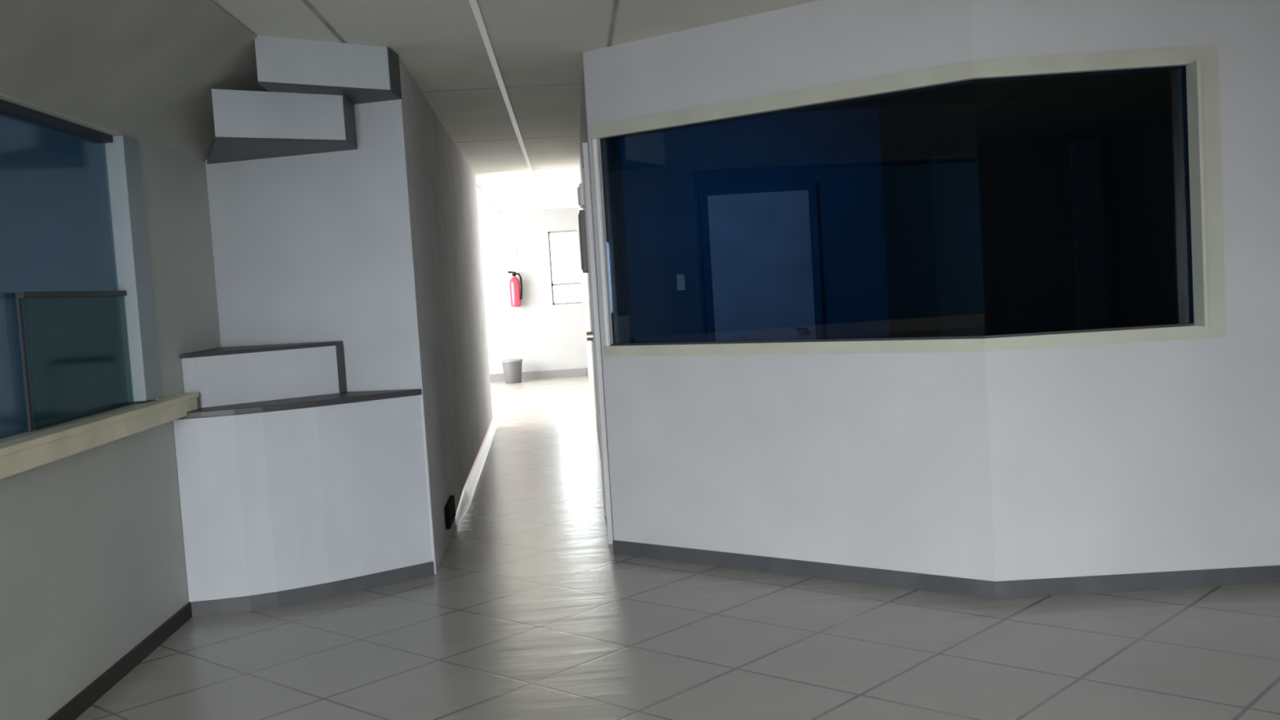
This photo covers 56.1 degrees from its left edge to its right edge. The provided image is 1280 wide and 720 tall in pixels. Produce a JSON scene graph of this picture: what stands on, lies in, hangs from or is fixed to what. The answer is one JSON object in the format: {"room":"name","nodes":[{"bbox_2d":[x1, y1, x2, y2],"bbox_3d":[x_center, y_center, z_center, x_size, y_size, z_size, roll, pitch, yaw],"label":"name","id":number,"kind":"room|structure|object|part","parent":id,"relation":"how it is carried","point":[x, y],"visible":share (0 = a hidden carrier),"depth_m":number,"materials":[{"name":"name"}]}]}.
{"room":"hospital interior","nodes":[
{"label":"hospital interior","id":0,"kind":"room"},
{"bbox_2d":[0,93,221,719],"bbox_3d":[-2.075,0.120,1.969,0.150,2.660,9.350,-4,4,-3],"label":"wall","id":1,"kind":"structure","parent":0,"point":[92,556],"depth_m":4.80,"materials":[{"name":"paint"}]},
{"bbox_2d":[0,98,161,438],"bbox_3d":[-2.158,-0.296,3.745,0.092,1.165,3.350,-4,4,-3],"label":"window","id":2,"kind":"structure","parent":1,"relation":"in","point":[77,331],"depth_m":4.74,"materials":[{"name":"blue glass"}]},
{"bbox_3d":[-2.205,-0.024,4.746,0.030,0.497,0.987,-4,4,-3],"label":"hatch frame","id":3,"kind":"part","parent":2,"relation":"part of","materials":[{"name":"grey"}]},
{"bbox_2d":[0,391,199,479],"bbox_3d":[-2.039,0.329,3.746,0.084,0.095,4.062,-4,4,-3],"label":"window ledge","id":4,"kind":"object","parent":1,"relation":"attached to","point":[20,455],"visible":1,"depth_m":4.46,"materials":[{"name":"laminate"}]},
{"bbox_2d":[47,602,191,719],"bbox_3d":[-1.883,1.436,1.538,0.014,0.070,8.305,-4,4,-3],"label":"baseboard","id":5,"kind":"structure","parent":1,"relation":"attached to","point":[78,704],"depth_m":4.79,"materials":[{"name":"grey tile"}]},
{"bbox_2d":[206,88,357,164],"bbox_3d":[-1.799,-1.166,6.053,0.709,0.228,0.999,-5,4,-22],"label":"bulkhead","id":6,"kind":"object","parent":1,"relation":"attached to","point":[250,125],"visible":1,"depth_m":5.71,"materials":[{"name":"grey paint"}]},
{"bbox_3d":[-1.706,-1.167,5.891,0.521,0.216,0.841,-4,4,-3],"label":"panel","id":7,"kind":"part","parent":6,"relation":"part of","materials":[{"name":"white paint"}]},
{"bbox_2d":[0,0,269,161],"bbox_3d":[-1.783,-1.006,1.821,0.564,0.435,9.160,-4,4,-3],"label":"ceiling","id":8,"kind":"structure","parent":0,"point":[148,71],"depth_m":4.66,"materials":[{"name":"paint"}]},
{"bbox_2d":[205,99,435,571],"bbox_3d":[-1.702,-0.196,6.404,1.220,2.660,0.202,-2,4,16],"label":"wall","id":9,"kind":"structure","parent":0,"point":[313,247],"depth_m":6.25,"materials":[{"name":"white paint"}]},
{"bbox_2d":[399,57,493,573],"bbox_3d":[-1.494,-0.407,9.422,0.202,2.660,6.602,-4,4,-4],"label":"wall","id":10,"kind":"structure","parent":0,"point":[442,186],"depth_m":7.80,"materials":[{"name":"grey paint"}]},
{"bbox_2d":[444,495,455,529],"bbox_3d":[-1.117,0.894,7.066,0.028,0.130,0.400,-4,4,-4],"label":"box","id":11,"kind":"object","parent":10,"relation":"attached to","point":[450,508],"visible":1,"depth_m":6.94,"materials":[{"name":"black plastic"}]},
{"bbox_2d":[454,417,497,524],"bbox_3d":[-1.341,0.824,10.160,0.045,0.092,5.301,-4,4,-4],"label":"baseboard","id":12,"kind":"structure","parent":10,"relation":"attached to","point":[469,487],"depth_m":9.23,"materials":[{"name":"white"}]},
{"bbox_2d":[213,0,819,213],"bbox_3d":[-0.554,-1.763,8.088,10.000,0.100,22.000,-4,4,-3],"label":"ceiling","id":13,"kind":"structure","parent":0,"point":[539,46],"depth_m":6.00,"materials":[{"name":"white paint"}]},
{"bbox_2d":[254,35,401,104],"bbox_3d":[-1.474,-1.396,5.823,0.555,0.219,0.822,-4,4,-3],"label":"bulkhead","id":14,"kind":"object","parent":13,"relation":"attached to","point":[361,73],"visible":0.88,"depth_m":5.64,"materials":[{"name":"grey paint"}]},
{"bbox_2d":[468,0,545,210],"bbox_3d":[-1.008,-1.827,10.356,0.034,0.014,16.980,-4,4,-3],"label":"duct","id":15,"kind":"object","parent":13,"relation":"attached to","point":[473,4],"visible":1,"depth_m":6.77,"materials":[{"name":"white plastic"}]},
{"bbox_2d":[478,207,588,376],"bbox_3d":[-1.201,-1.057,19.009,9.800,2.660,0.150,-4,4,-3],"label":"wall","id":16,"kind":"structure","parent":0,"point":[546,335],"depth_m":18.90,"materials":[{"name":"paint"}]},
{"bbox_2d":[507,271,522,306],"bbox_3d":[-1.952,-1.116,18.783,0.162,0.560,0.202,-7,5,-39],"label":"fire extinguisher","id":17,"kind":"object","parent":16,"relation":"attached to","point":[516,295],"visible":1,"depth_m":18.73,"materials":[{"name":"red metal"}]},
{"bbox_3d":[-2.000,-1.353,18.768,0.120,0.080,0.058,-4,4,-3],"label":"valve handle","id":18,"kind":"part","parent":17,"relation":"part of","materials":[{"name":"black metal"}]},
{"bbox_2d":[489,368,586,382],"bbox_3d":[-3.350,0.355,18.888,5.020,0.130,0.015,-4,4,-3],"label":"baseboard","id":19,"kind":"structure","parent":16,"relation":"attached to","point":[552,374],"depth_m":18.98,"materials":[{"name":"grey"}]},
{"bbox_2d":[547,230,581,304],"bbox_3d":[-1.188,-1.462,18.974,0.455,1.150,0.070,-4,4,-3],"label":"window","id":20,"kind":"structure","parent":16,"relation":"in","point":[568,231],"depth_m":18.95,"materials":[{"name":"metal"}]},
{"bbox_2d":[577,60,613,540],"bbox_3d":[-0.498,-0.682,12.662,0.174,2.660,12.626,-4,4,-3],"label":"wall","id":21,"kind":"structure","parent":0,"point":[584,138],"depth_m":10.54,"materials":[{"name":"paint"}]},
{"bbox_2d":[577,182,584,208],"bbox_3d":[-0.398,-1.125,8.237,0.060,0.150,0.300,-4,4,-3],"label":"emergency light","id":22,"kind":"object","parent":21,"relation":"attached to","point":[580,189],"visible":0.73,"depth_m":8.09,"materials":[{"name":"white paint"}]},
{"bbox_2d":[577,209,588,273],"bbox_3d":[-0.381,-0.811,8.258,0.064,0.420,0.400,-4,4,-3],"label":"upper cabinet","id":23,"kind":"object","parent":21,"relation":"attached to","point":[581,215],"visible":0.77,"depth_m":8.06,"materials":[{"name":"grey"}]},
{"bbox_3d":[-0.409,-0.809,8.256,0.006,0.380,0.360,-4,4,-3],"label":"cabinet door","id":24,"kind":"part","parent":23,"relation":"part of","materials":[{"name":"grey"}]},
{"bbox_2d":[581,142,613,544],"bbox_3d":[-0.277,-0.105,7.043,0.077,2.220,0.880,-4,4,-3],"label":"door","id":25,"kind":"structure","parent":21,"relation":"in","point":[594,335],"depth_m":6.63,"materials":[{"name":"paint"}]},
{"bbox_3d":[-0.268,-0.133,6.700,0.062,0.051,0.051,-4,4,-3],"label":"knob","id":26,"kind":"part","parent":25,"relation":"part of","materials":[{"name":"silver metal"}]},
{"bbox_2d":[75,376,1279,719],"bbox_3d":[-0.384,0.986,8.269,10.000,0.100,22.000,-4,4,-3],"label":"floor","id":27,"kind":"structure","parent":0,"point":[528,611],"depth_m":4.78,"materials":[{"name":"tile"}]},
{"bbox_2d":[173,388,435,617],"bbox_3d":[-1.635,0.670,6.099,1.102,0.968,0.875,-4,4,-3],"label":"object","id":28,"kind":"object","parent":27,"relation":"on","point":[287,501],"depth_m":5.82,"materials":[{"name":"laminate"}]},
{"bbox_2d":[180,341,346,408],"bbox_3d":[-1.880,0.062,6.139,0.694,0.266,0.685,-4,4,-3],"label":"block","id":29,"kind":"object","parent":28,"relation":"on","point":[234,375],"visible":0.98,"depth_m":5.99,"materials":[{"name":"laminate"}]},
{"bbox_2d":[177,388,421,419],"bbox_3d":[-1.665,0.203,6.068,1.096,0.030,0.874,-4,4,-3],"label":"countertop","id":30,"kind":"structure","parent":28,"relation":"on","point":[344,397],"depth_m":5.85,"materials":[{"name":"laminate"}]},
{"bbox_3d":[-1.580,1.130,5.901,1.200,0.070,0.102,-5,4,-27],"label":"skirting","id":31,"kind":"part","parent":28,"relation":"part of","materials":[{"name":"grey tile"}]},
{"bbox_2d":[501,358,522,383],"bbox_3d":[-1.969,0.174,18.564,0.332,0.358,0.332,-4,4,-3],"label":"waste bin","id":32,"kind":"object","parent":27,"relation":"on","point":[512,368],"visible":1,"depth_m":18.45,"materials":[{"name":"grey plastic"}]},
{"bbox_2d":[582,0,1279,581],"bbox_3d":[1.955,-0.355,5.375,4.732,2.660,0.886,-2,4,17],"label":"wall","id":33,"kind":"structure","parent":0,"point":[1151,456],"depth_m":5.14,"materials":[{"name":"paint"}]},
{"bbox_2d":[588,44,1226,356],"bbox_3d":[1.011,-0.644,5.484,2.963,1.212,0.454,-2,4,27],"label":"window","id":34,"kind":"structure","parent":33,"relation":"in","point":[1086,208],"depth_m":5.20,"materials":[{"name":"blue glass"}]},
{"bbox_3d":[1.014,-0.099,5.537,2.818,0.010,0.412,-2,4,27],"label":"sill","id":35,"kind":"part","parent":34,"relation":"part of","materials":[{"name":"laminate"}]},
{"bbox_2d":[612,540,1279,598],"bbox_3d":[2.017,0.939,5.400,4.740,0.072,0.786,-2,4,17],"label":"baseboard","id":36,"kind":"structure","parent":33,"relation":"attached to","point":[1264,574],"depth_m":5.22,"materials":[{"name":"grey tile"}]}
]}

